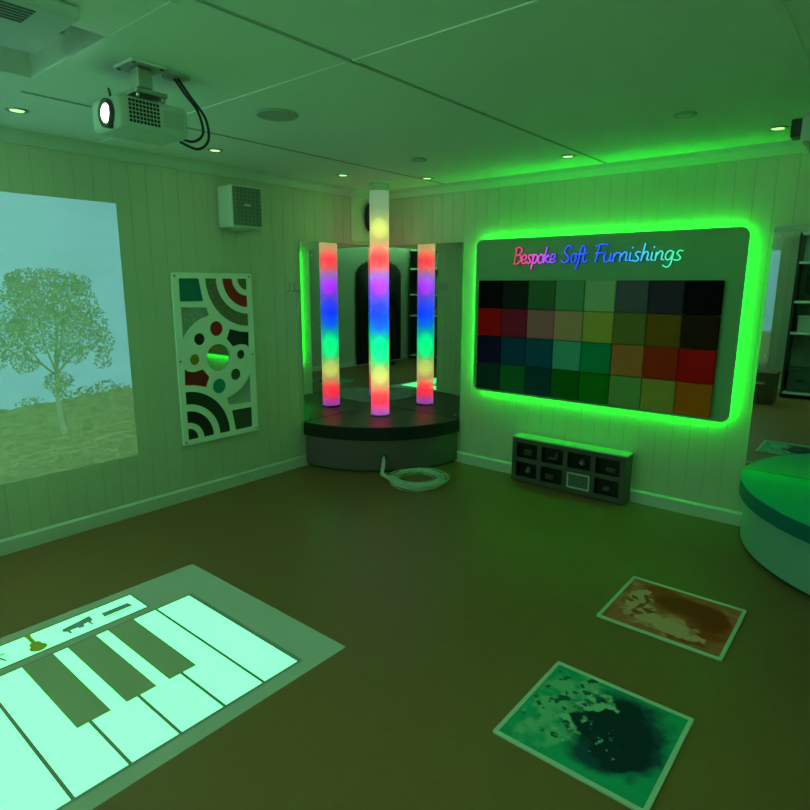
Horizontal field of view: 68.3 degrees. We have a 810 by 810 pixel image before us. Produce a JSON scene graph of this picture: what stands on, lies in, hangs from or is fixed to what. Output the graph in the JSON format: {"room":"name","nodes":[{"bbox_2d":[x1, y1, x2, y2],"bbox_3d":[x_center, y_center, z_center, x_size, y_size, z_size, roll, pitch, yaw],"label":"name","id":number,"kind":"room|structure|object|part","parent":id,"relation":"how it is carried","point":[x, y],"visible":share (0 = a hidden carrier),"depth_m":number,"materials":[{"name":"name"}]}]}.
{"room":"sensory room","nodes":[
{"label":"sensory room","id":0,"kind":"room"},
{"bbox_2d":[0,141,369,539],"bbox_3d":[-2.215,-0.394,3.532,0.100,2.500,6.000,10,15,39],"label":"wall","id":1,"kind":"structure","parent":0,"point":[168,218],"depth_m":4.15,"materials":[{"name":"paint"}]},
{"bbox_2d":[0,192,137,484],"bbox_3d":[-2.603,-0.279,2.994,0.005,1.641,2.450,10,15,39],"label":"picture","id":2,"kind":"object","parent":1,"relation":"attached to","point":[67,403],"visible":1,"depth_m":3.61,"materials":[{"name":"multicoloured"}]},
{"bbox_2d":[0,454,307,555],"bbox_3d":[-2.175,0.792,3.736,0.016,0.094,5.966,10,15,39],"label":"baseboard","id":3,"kind":"structure","parent":1,"relation":"attached to","point":[26,540],"depth_m":4.12,"materials":[{"name":"white wood"}]},
{"bbox_2d":[0,126,368,198],"bbox_3d":[-2.160,-1.476,3.269,0.034,0.072,5.930,10,15,39],"label":"trim","id":4,"kind":"structure","parent":1,"relation":"attached to","point":[10,135],"depth_m":3.92,"materials":[{"name":"white wood"}]},
{"bbox_2d":[170,272,257,445],"bbox_3d":[-1.396,-0.353,4.447,0.028,1.231,0.657,10,15,39],"label":"panel","id":5,"kind":"object","parent":1,"relation":"attached to","point":[213,322],"visible":1,"depth_m":4.42,"materials":[{"name":"white plastic"}]},
{"bbox_2d":[217,184,261,231],"bbox_3d":[-1.199,-1.417,4.324,0.208,0.304,0.258,10,15,39],"label":"wall speaker","id":6,"kind":"object","parent":1,"relation":"attached to","point":[239,207],"visible":1,"depth_m":4.24,"materials":[{"name":"white plastic"}]},
{"bbox_2d":[232,186,261,226],"bbox_3d":[-1.127,-1.416,4.263,0.010,0.260,0.238,10,15,39],"label":"grille","id":7,"kind":"object","parent":6,"relation":"attached to","point":[246,201],"depth_m":4.25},
{"bbox_2d":[285,282,299,292],"bbox_3d":[-0.918,-0.966,4.893,0.047,0.088,0.133,10,15,39],"label":"wall hook","id":8,"kind":"object","parent":1,"relation":"attached to","point":[289,290],"visible":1,"depth_m":4.89,"materials":[{"name":"white plastic"}]},
{"bbox_3d":[-0.933,-0.940,4.911,0.008,0.030,0.133,10,15,39],"label":"plate","id":9,"kind":"part","parent":8,"relation":"part of","materials":[{"name":"white plastic"}]},
{"bbox_2d":[298,241,370,420],"bbox_3d":[-0.568,-0.663,5.411,0.014,1.550,0.956,10,15,39],"label":"wall mirror","id":10,"kind":"object","parent":1,"relation":"attached to","point":[334,277],"visible":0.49,"depth_m":5.33,"materials":[{"name":"clear glass"}]},
{"bbox_2d":[350,197,369,241],"bbox_3d":[-0.368,-1.683,5.448,0.012,0.377,0.360,10,15,39],"label":"panel","id":11,"kind":"object","parent":1,"relation":"attached to","point":[359,232],"depth_m":5.38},
{"bbox_2d":[365,203,369,230],"bbox_3d":[-0.316,-1.704,5.419,0.100,0.250,0.100,10,15,39],"label":"speaker","id":12,"kind":"object","parent":1,"relation":"attached to","point":[367,209],"visible":0.44,"depth_m":5.38},
{"bbox_2d":[0,461,809,809],"bbox_3d":[-0.546,1.162,2.432,4.450,0.100,6.200,10,15,39],"label":"floor","id":13,"kind":"structure","parent":0,"point":[447,604],"depth_m":2.78,"materials":[{"name":"brown plastic"}]},
{"bbox_2d":[0,564,344,809],"bbox_3d":[-1.266,1.113,2.403,1.241,0.002,1.652,10,15,39],"label":"floor mat","id":14,"kind":"object","parent":13,"relation":"on","point":[97,696],"visible":1,"depth_m":2.41,"materials":[{"name":"white"}]},
{"bbox_2d":[304,407,458,471],"bbox_3d":[-0.199,0.329,5.283,0.968,0.400,0.968,10,15,39],"label":"podium","id":15,"kind":"object","parent":13,"relation":"on","point":[358,440],"visible":0.98,"depth_m":5.11,"materials":[{"name":"black plastic"}]},
{"bbox_2d":[369,183,389,416],"bbox_3d":[-0.223,-0.892,5.265,0.180,1.999,0.180,10,15,39],"label":"column","id":16,"kind":"structure","parent":15,"relation":"on","point":[378,192],"depth_m":5.19,"materials":[{"name":"multicoloured plastic"}]},
{"bbox_2d":[304,407,458,428],"bbox_3d":[-0.198,0.139,5.245,0.968,0.012,0.968,10,15,39],"label":"cushion","id":17,"kind":"object","parent":15,"relation":"on","point":[398,418],"depth_m":5.22,"materials":[{"name":"black leather"}]},
{"bbox_2d":[380,456,449,491],"bbox_3d":[0.082,0.546,4.830,0.568,0.152,0.509,0,11,-1],"label":"coil","id":18,"kind":"object","parent":13,"relation":"on","point":[417,486],"visible":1,"depth_m":4.79,"materials":[{"name":"white plastic"}]},
{"bbox_2d":[511,433,633,504],"bbox_3d":[1.267,0.481,4.623,0.926,0.375,0.137,10,15,39],"label":"cubby shelf","id":19,"kind":"object","parent":13,"relation":"on","point":[590,471],"visible":1,"depth_m":4.55,"materials":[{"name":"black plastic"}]},
{"bbox_3d":[1.622,0.538,4.348,0.012,0.351,0.117,10,15,39],"label":"panel","id":20,"kind":"part","parent":19,"relation":"part of","materials":[{"name":"white wood"}]},
{"bbox_2d":[493,661,693,809],"bbox_3d":[0.689,1.165,2.167,0.541,0.009,0.530,10,15,39],"label":"floor mat","id":21,"kind":"object","parent":13,"relation":"on","point":[622,744],"depth_m":2.13,"materials":[{"name":"plastic"}]},
{"bbox_2d":[596,576,746,661],"bbox_3d":[1.302,1.016,2.909,0.554,0.009,0.518,10,15,39],"label":"floor mat","id":22,"kind":"object","parent":13,"relation":"on","point":[704,626],"depth_m":2.88,"materials":[{"name":"orange plastic"}]},
{"bbox_2d":[739,469,809,596],"bbox_3d":[2.278,0.751,3.250,1.002,0.400,1.002,10,15,39],"label":"podium","id":23,"kind":"object","parent":13,"relation":"on","point":[775,522],"visible":1,"depth_m":3.31,"materials":[{"name":"white plastic"}]},
{"bbox_2d":[741,469,809,525],"bbox_3d":[2.278,0.561,3.211,1.002,0.012,1.002,10,15,39],"label":"cushion","id":24,"kind":"object","parent":23,"relation":"on","point":[787,497],"depth_m":3.43,"materials":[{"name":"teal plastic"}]},
{"bbox_2d":[0,0,809,190],"bbox_3d":[-0.537,-1.366,1.917,4.450,0.260,6.200,10,15,39],"label":"ceiling","id":25,"kind":"structure","parent":0,"point":[606,81],"depth_m":2.46,"materials":[{"name":"paint"}]},
{"bbox_2d":[5,107,28,113],"bbox_3d":[-1.895,-1.437,2.916,0.100,0.007,0.100,10,15,39],"label":"recessed light","id":26,"kind":"object","parent":25,"relation":"in","point":[16,110],"visible":1,"depth_m":2.91,"materials":[{"name":"metal"}]},
{"bbox_2d":[0,0,79,53],"bbox_3d":[-1.338,-1.312,1.794,0.535,0.281,0.575,10,15,39],"label":"projector","id":27,"kind":"object","parent":25,"relation":"hanging from","point":[30,26],"visible":1,"depth_m":1.84,"materials":[{"name":"grey plastic"}]},
{"bbox_2d":[0,0,35,22],"bbox_3d":[-1.188,-1.159,1.741,0.122,0.004,0.160,10,15,39],"label":"vent grille","id":28,"kind":"object","parent":27,"relation":"attached to","point":[10,11],"depth_m":1.77,"materials":[{"name":"grey plastic"}]},
{"bbox_2d":[104,1,179,41],"bbox_3d":[-0.858,-1.234,1.926,0.440,0.004,0.030,10,15,39],"label":"trim","id":29,"kind":"structure","parent":25,"relation":"attached to","point":[170,5],"depth_m":1.91,"materials":[{"name":"paint"}]},
{"bbox_2d":[92,57,209,150],"bbox_3d":[-1.027,-1.196,2.417,0.245,0.276,0.415,10,15,39],"label":"ceiling projector","id":30,"kind":"object","parent":25,"relation":"hanging from","point":[136,114],"visible":1,"depth_m":2.32,"materials":[{"name":"white plastic"}]},
{"bbox_3d":[-1.138,-1.107,2.263,0.079,0.079,0.013,10,15,39],"label":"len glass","id":31,"kind":"part","parent":30,"relation":"part of","materials":[{"name":"glass"}]},
{"bbox_3d":[-1.028,-1.310,2.317,0.150,0.012,0.140,10,15,39],"label":"ceiling plate","id":32,"kind":"part","parent":30,"relation":"part of","materials":[{"name":"white plastic"}]},
{"bbox_3d":[-1.024,-1.246,2.334,0.130,0.120,0.130,10,15,39],"label":"mount arm","id":33,"kind":"part","parent":30,"relation":"part of","materials":[{"name":"metal"}]},
{"bbox_2d":[128,98,160,127],"bbox_3d":[-1.006,-1.127,2.304,0.005,0.083,0.122,10,15,39],"label":"vent grille","id":34,"kind":"object","parent":30,"relation":"attached to","point":[142,113],"depth_m":2.30,"materials":[{"name":"white plastic"}]},
{"bbox_3d":[-0.936,-1.338,2.440,0.110,0.006,0.110,10,15,39],"label":"cable plate","id":35,"kind":"part","parent":30,"relation":"part of","materials":[{"name":"white plastic"}]},
{"bbox_2d":[207,148,222,152],"bbox_3d":[-1.202,-1.610,3.776,0.100,0.007,0.100,10,15,39],"label":"recessed light","id":36,"kind":"object","parent":25,"relation":"in","point":[215,150],"visible":1,"depth_m":3.77,"materials":[{"name":"metal"}]},
{"bbox_2d":[20,91,444,183],"bbox_3d":[-0.682,-1.618,3.818,0.015,0.004,3.160,10,15,39],"label":"trim","id":37,"kind":"structure","parent":25,"relation":"attached to","point":[20,91],"depth_m":3.56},
{"bbox_2d":[255,108,297,121],"bbox_3d":[-0.636,-1.442,2.970,0.210,0.011,0.210,10,15,39],"label":"ceiling speaker","id":38,"kind":"object","parent":25,"relation":"attached to","point":[271,114],"visible":1,"depth_m":2.94,"materials":[{"name":"white plastic"}]},
{"bbox_2d":[97,0,558,143],"bbox_3d":[-0.236,-1.308,2.300,4.170,0.004,0.040,10,15,39],"label":"trim","id":39,"kind":"structure","parent":25,"relation":"attached to","point":[537,3],"depth_m":2.15,"materials":[{"name":"paint"}]},
{"bbox_2d":[337,174,348,176],"bbox_3d":[-0.481,-1.781,4.632,0.100,0.007,0.100,10,15,39],"label":"recessed light","id":40,"kind":"object","parent":25,"relation":"in","point":[339,175],"visible":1,"depth_m":4.62,"materials":[{"name":"metal"}]},
{"bbox_2d":[195,0,606,163],"bbox_3d":[-0.494,-1.229,1.909,0.018,0.004,5.920,10,15,39],"label":"trim","id":41,"kind":"structure","parent":25,"relation":"attached to","point":[200,1],"depth_m":2.31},
{"bbox_2d":[411,157,426,161],"bbox_3d":[0.094,-1.655,4.029,0.112,0.011,0.112,10,15,39],"label":"ceiling sensor","id":42,"kind":"object","parent":25,"relation":"attached to","point":[416,159],"visible":1,"depth_m":4.00,"materials":[{"name":"white plastic"}]},
{"bbox_2d":[421,177,432,179],"bbox_3d":[0.175,-1.803,4.751,0.100,0.007,0.100,10,15,39],"label":"recessed light","id":43,"kind":"object","parent":25,"relation":"in","point":[423,178],"visible":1,"depth_m":4.74,"materials":[{"name":"metal"}]},
{"bbox_2d":[560,154,575,158],"bbox_3d":[1.070,-1.631,3.918,0.100,0.007,0.100,10,15,39],"label":"recessed light","id":44,"kind":"object","parent":25,"relation":"in","point":[567,155],"visible":1,"depth_m":3.91,"materials":[{"name":"metal"}]},
{"bbox_2d":[673,111,696,118],"bbox_3d":[1.381,-1.430,2.945,0.112,0.011,0.112,10,15,39],"label":"ceiling sensor","id":45,"kind":"object","parent":25,"relation":"attached to","point":[684,114],"visible":1,"depth_m":2.92,"materials":[{"name":"white plastic"}]},
{"bbox_2d":[767,126,788,130],"bbox_3d":[2.000,-1.482,3.201,0.100,0.007,0.100,10,15,39],"label":"recessed light","id":46,"kind":"object","parent":25,"relation":"in","point":[775,128],"visible":1,"depth_m":3.19,"materials":[{"name":"metal"}]},
{"bbox_2d":[771,0,809,78],"bbox_3d":[0.522,-1.058,1.083,0.025,0.004,5.920,10,15,39],"label":"trim","id":47,"kind":"structure","parent":25,"relation":"attached to","point":[780,8],"depth_m":1.99,"materials":[{"name":"paint"}]},
{"bbox_2d":[790,112,809,152],"bbox_3d":[1.763,-1.179,2.367,0.363,0.270,0.281,10,15,39],"label":"ceiling projector","id":48,"kind":"object","parent":25,"relation":"hanging from","point":[800,127],"visible":1,"depth_m":2.37,"materials":[{"name":"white plastic"}]},
{"bbox_2d":[790,118,802,140],"bbox_3d":[1.591,-1.115,2.415,0.041,0.068,0.083,10,15,39],"label":"hood","id":49,"kind":"object","parent":48,"relation":"attached to","point":[796,132],"depth_m":2.38,"materials":[{"name":"black plastic"}]},
{"bbox_2d":[389,152,809,511],"bbox_3d":[1.406,-0.573,4.474,4.450,2.500,0.100,10,15,39],"label":"wall","id":50,"kind":"structure","parent":0,"point":[693,460],"depth_m":4.22,"materials":[{"name":"paint"}]},
{"bbox_2d":[389,242,463,420],"bbox_3d":[0.116,-0.672,5.468,0.970,1.550,0.014,10,15,39],"label":"wall mirror","id":51,"kind":"object","parent":50,"relation":"attached to","point":[426,280],"visible":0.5,"depth_m":5.40,"materials":[{"name":"clear glass"}]},
{"bbox_2d":[389,140,807,199],"bbox_3d":[1.367,-1.654,4.202,4.250,0.072,0.034,10,15,39],"label":"trim","id":52,"kind":"structure","parent":50,"relation":"attached to","point":[789,146],"depth_m":4.10,"materials":[{"name":"wood"}]},
{"bbox_2d":[455,451,741,526],"bbox_3d":[1.365,0.615,4.670,4.250,0.094,0.016,10,15,39],"label":"baseboard","id":53,"kind":"structure","parent":50,"relation":"attached to","point":[709,512],"depth_m":4.26,"materials":[{"name":"white wood"}]},
{"bbox_2d":[473,227,750,421],"bbox_3d":[1.362,-0.617,4.394,1.973,1.234,0.060,10,15,39],"label":"board","id":54,"kind":"object","parent":50,"relation":"attached to","point":[722,253],"visible":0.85,"depth_m":4.03,"materials":[{"name":"laminate"}]},
{"bbox_2d":[476,362,499,389],"bbox_3d":[0.696,-0.244,4.968,0.224,0.219,0.036,10,15,39],"label":"square","id":55,"kind":"object","parent":54,"relation":"attached to","point":[488,374],"visible":1,"depth_m":4.95,"materials":[{"name":"teal fabric"}]},
{"bbox_2d":[477,335,501,362],"bbox_3d":[0.697,-0.462,4.924,0.224,0.219,0.036,10,15,39],"label":"square","id":56,"kind":"object","parent":54,"relation":"attached to","point":[488,347],"visible":1,"depth_m":4.91,"materials":[{"name":"blue fabric"}]},
{"bbox_2d":[478,308,501,335],"bbox_3d":[0.698,-0.679,4.880,0.224,0.219,0.036,10,15,39],"label":"square","id":57,"kind":"object","parent":54,"relation":"attached to","point":[489,319],"visible":1,"depth_m":4.86,"materials":[{"name":"red fabric"}]},
{"bbox_2d":[478,281,502,307],"bbox_3d":[0.699,-0.897,4.835,0.224,0.219,0.036,10,15,39],"label":"square","id":58,"kind":"object","parent":54,"relation":"attached to","point":[490,292],"visible":1,"depth_m":4.82,"materials":[{"name":"black fabric"}]},
{"bbox_2d":[499,364,525,392],"bbox_3d":[0.871,-0.214,4.826,0.224,0.219,0.036,10,15,39],"label":"square","id":59,"kind":"object","parent":54,"relation":"attached to","point":[512,377],"visible":1,"depth_m":4.81,"materials":[{"name":"green fabric"}]},
{"bbox_2d":[500,337,526,365],"bbox_3d":[0.872,-0.432,4.782,0.224,0.219,0.036,10,15,39],"label":"square","id":60,"kind":"object","parent":54,"relation":"attached to","point":[513,349],"visible":1,"depth_m":4.76,"materials":[{"name":"blue fabric"}]},
{"bbox_2d":[501,309,527,337],"bbox_3d":[0.873,-0.650,4.738,0.224,0.219,0.036,10,15,39],"label":"square","id":61,"kind":"object","parent":54,"relation":"attached to","point":[514,321],"visible":1,"depth_m":4.72,"materials":[{"name":"purple fabric"}]},
{"bbox_2d":[502,280,528,308],"bbox_3d":[0.873,-0.867,4.693,0.224,0.219,0.036,10,15,39],"label":"square","id":62,"kind":"object","parent":54,"relation":"attached to","point":[515,292],"visible":1,"depth_m":4.68,"materials":[{"name":"black fabric"}]},
{"bbox_2d":[524,366,551,396],"bbox_3d":[1.046,-0.185,4.684,0.224,0.219,0.036,10,15,39],"label":"square","id":63,"kind":"object","parent":54,"relation":"attached to","point":[537,379],"visible":1,"depth_m":4.67,"materials":[{"name":"blue fabric"}]},
{"bbox_2d":[525,338,553,368],"bbox_3d":[1.047,-0.403,4.640,0.224,0.219,0.036,10,15,39],"label":"square","id":64,"kind":"object","parent":54,"relation":"attached to","point":[539,352],"visible":1,"depth_m":4.62,"materials":[{"name":"blue fabric"}]},
{"bbox_2d":[527,310,554,339],"bbox_3d":[1.047,-0.620,4.596,0.224,0.219,0.036,10,15,39],"label":"square","id":65,"kind":"object","parent":54,"relation":"attached to","point":[540,323],"visible":1,"depth_m":4.58,"materials":[{"name":"fabric"}]},
{"bbox_2d":[528,280,556,309],"bbox_3d":[1.048,-0.838,4.551,0.224,0.219,0.036,10,15,39],"label":"square","id":66,"kind":"object","parent":54,"relation":"attached to","point":[542,293],"visible":1,"depth_m":4.53,"materials":[{"name":"fabric"}]},
{"bbox_2d":[550,369,579,400],"bbox_3d":[1.220,-0.155,4.542,0.224,0.219,0.036,10,15,39],"label":"square","id":67,"kind":"object","parent":54,"relation":"attached to","point":[564,383],"visible":1,"depth_m":4.52,"materials":[{"name":"green fabric"}]},
{"bbox_2d":[552,340,581,370],"bbox_3d":[1.221,-0.373,4.498,0.224,0.219,0.036,10,15,39],"label":"square","id":68,"kind":"object","parent":54,"relation":"attached to","point":[566,354],"visible":1,"depth_m":4.48,"materials":[{"name":"teal fabric"}]},
{"bbox_2d":[553,311,583,341],"bbox_3d":[1.222,-0.591,4.454,0.224,0.219,0.036,10,15,39],"label":"square","id":69,"kind":"object","parent":54,"relation":"attached to","point":[568,325],"visible":1,"depth_m":4.44,"materials":[{"name":"beige fabric"}]},
{"bbox_2d":[555,280,585,310],"bbox_3d":[1.223,-0.808,4.410,0.224,0.219,0.036,10,15,39],"label":"square","id":70,"kind":"object","parent":54,"relation":"attached to","point":[570,294],"visible":1,"depth_m":4.39,"materials":[{"name":"fabric"}]},
{"bbox_2d":[578,372,609,404],"bbox_3d":[1.395,-0.126,4.400,0.224,0.219,0.036,10,15,39],"label":"square","id":71,"kind":"object","parent":54,"relation":"attached to","point":[593,387],"visible":1,"depth_m":4.38,"materials":[{"name":"green fabric"}]},
{"bbox_2d":[580,342,612,373],"bbox_3d":[1.396,-0.344,4.356,0.224,0.219,0.036,10,15,39],"label":"square","id":72,"kind":"object","parent":54,"relation":"attached to","point":[595,357],"visible":1,"depth_m":4.34,"materials":[{"name":"green fabric"}]},
{"bbox_2d":[513,243,683,268],"bbox_3d":[1.332,-1.064,4.276,1.248,0.177,0.021,10,15,39],"label":"script lettering","id":73,"kind":"object","parent":54,"relation":"attached to","point":[545,256],"visible":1,"depth_m":4.29,"materials":[{"name":"multicoloured"}]},
{"bbox_2d":[582,311,614,343],"bbox_3d":[1.397,-0.561,4.312,0.224,0.219,0.036,10,15,39],"label":"square","id":74,"kind":"object","parent":54,"relation":"attached to","point":[598,327],"visible":1,"depth_m":4.29,"materials":[{"name":"yellow fabric"}]},
{"bbox_2d":[584,280,616,311],"bbox_3d":[1.397,-0.779,4.268,0.224,0.219,0.036,10,15,39],"label":"square","id":75,"kind":"object","parent":54,"relation":"attached to","point":[600,295],"visible":1,"depth_m":4.25,"materials":[{"name":"fabric"}]},
{"bbox_2d":[608,375,641,408],"bbox_3d":[1.570,-0.097,4.258,0.224,0.219,0.036,10,15,39],"label":"square","id":76,"kind":"object","parent":54,"relation":"attached to","point":[624,391],"visible":1,"depth_m":4.24,"materials":[{"name":"green fabric"}]},
{"bbox_2d":[610,344,644,376],"bbox_3d":[1.571,-0.314,4.214,0.224,0.219,0.036,10,15,39],"label":"square","id":77,"kind":"object","parent":54,"relation":"attached to","point":[626,360],"visible":1,"depth_m":4.20,"materials":[{"name":"fabric"}]},
{"bbox_2d":[612,313,647,345],"bbox_3d":[1.571,-0.532,4.170,0.224,0.219,0.036,10,15,39],"label":"square","id":78,"kind":"object","parent":54,"relation":"attached to","point":[629,328],"visible":1,"depth_m":4.15,"materials":[{"name":"fabric"}]},
{"bbox_2d":[615,280,649,312],"bbox_3d":[1.572,-0.749,4.126,0.224,0.219,0.036,10,15,39],"label":"square","id":79,"kind":"object","parent":54,"relation":"attached to","point":[632,296],"visible":1,"depth_m":4.11,"materials":[{"name":"grey fabric"}]},
{"bbox_2d":[640,378,676,412],"bbox_3d":[1.745,-0.067,4.116,0.224,0.219,0.036,10,15,39],"label":"square","id":80,"kind":"object","parent":54,"relation":"attached to","point":[656,394],"visible":1,"depth_m":4.10,"materials":[{"name":"yellow fabric"}]},
{"bbox_2d":[642,346,679,380],"bbox_3d":[1.745,-0.285,4.072,0.224,0.219,0.036,10,15,39],"label":"square","id":81,"kind":"object","parent":54,"relation":"attached to","point":[661,363],"visible":1,"depth_m":4.05,"materials":[{"name":"orange fabric"}]},
{"bbox_2d":[645,314,682,347],"bbox_3d":[1.746,-0.502,4.028,0.224,0.219,0.036,10,15,39],"label":"square","id":82,"kind":"object","parent":54,"relation":"attached to","point":[662,330],"visible":1,"depth_m":4.01,"materials":[{"name":"fabric"}]},
{"bbox_2d":[648,280,685,313],"bbox_3d":[1.747,-0.720,3.984,0.224,0.219,0.036,10,15,39],"label":"square","id":83,"kind":"object","parent":54,"relation":"attached to","point":[665,296],"visible":1,"depth_m":3.97,"materials":[{"name":"fabric"}]},
{"bbox_2d":[674,381,713,417],"bbox_3d":[1.919,-0.038,3.974,0.224,0.219,0.036,10,15,39],"label":"square","id":84,"kind":"object","parent":54,"relation":"attached to","point":[692,399],"visible":1,"depth_m":3.96,"materials":[{"name":"orange fabric"}]},
{"bbox_2d":[677,348,716,384],"bbox_3d":[1.920,-0.255,3.930,0.224,0.219,0.036,10,15,39],"label":"square","id":85,"kind":"object","parent":54,"relation":"attached to","point":[694,365],"visible":1,"depth_m":3.91,"materials":[{"name":"red fabric"}]},
{"bbox_2d":[680,315,720,349],"bbox_3d":[1.921,-0.473,3.886,0.224,0.219,0.036,10,15,39],"label":"square","id":86,"kind":"object","parent":54,"relation":"attached to","point":[701,332],"visible":1,"depth_m":3.87,"materials":[{"name":"brown fabric"}]},
{"bbox_2d":[683,280,724,315],"bbox_3d":[1.921,-0.690,3.842,0.224,0.219,0.036,10,15,39],"label":"square","id":87,"kind":"object","parent":54,"relation":"attached to","point":[702,297],"visible":1,"depth_m":3.82,"materials":[{"name":"black fabric"}]},
{"bbox_2d":[745,225,809,479],"bbox_3d":[2.608,-0.252,3.443,0.997,1.550,0.014,10,15,39],"label":"wall mirror","id":88,"kind":"object","parent":50,"relation":"attached to","point":[779,432],"visible":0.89,"depth_m":3.67,"materials":[{"name":"clear glass"}]}
]}

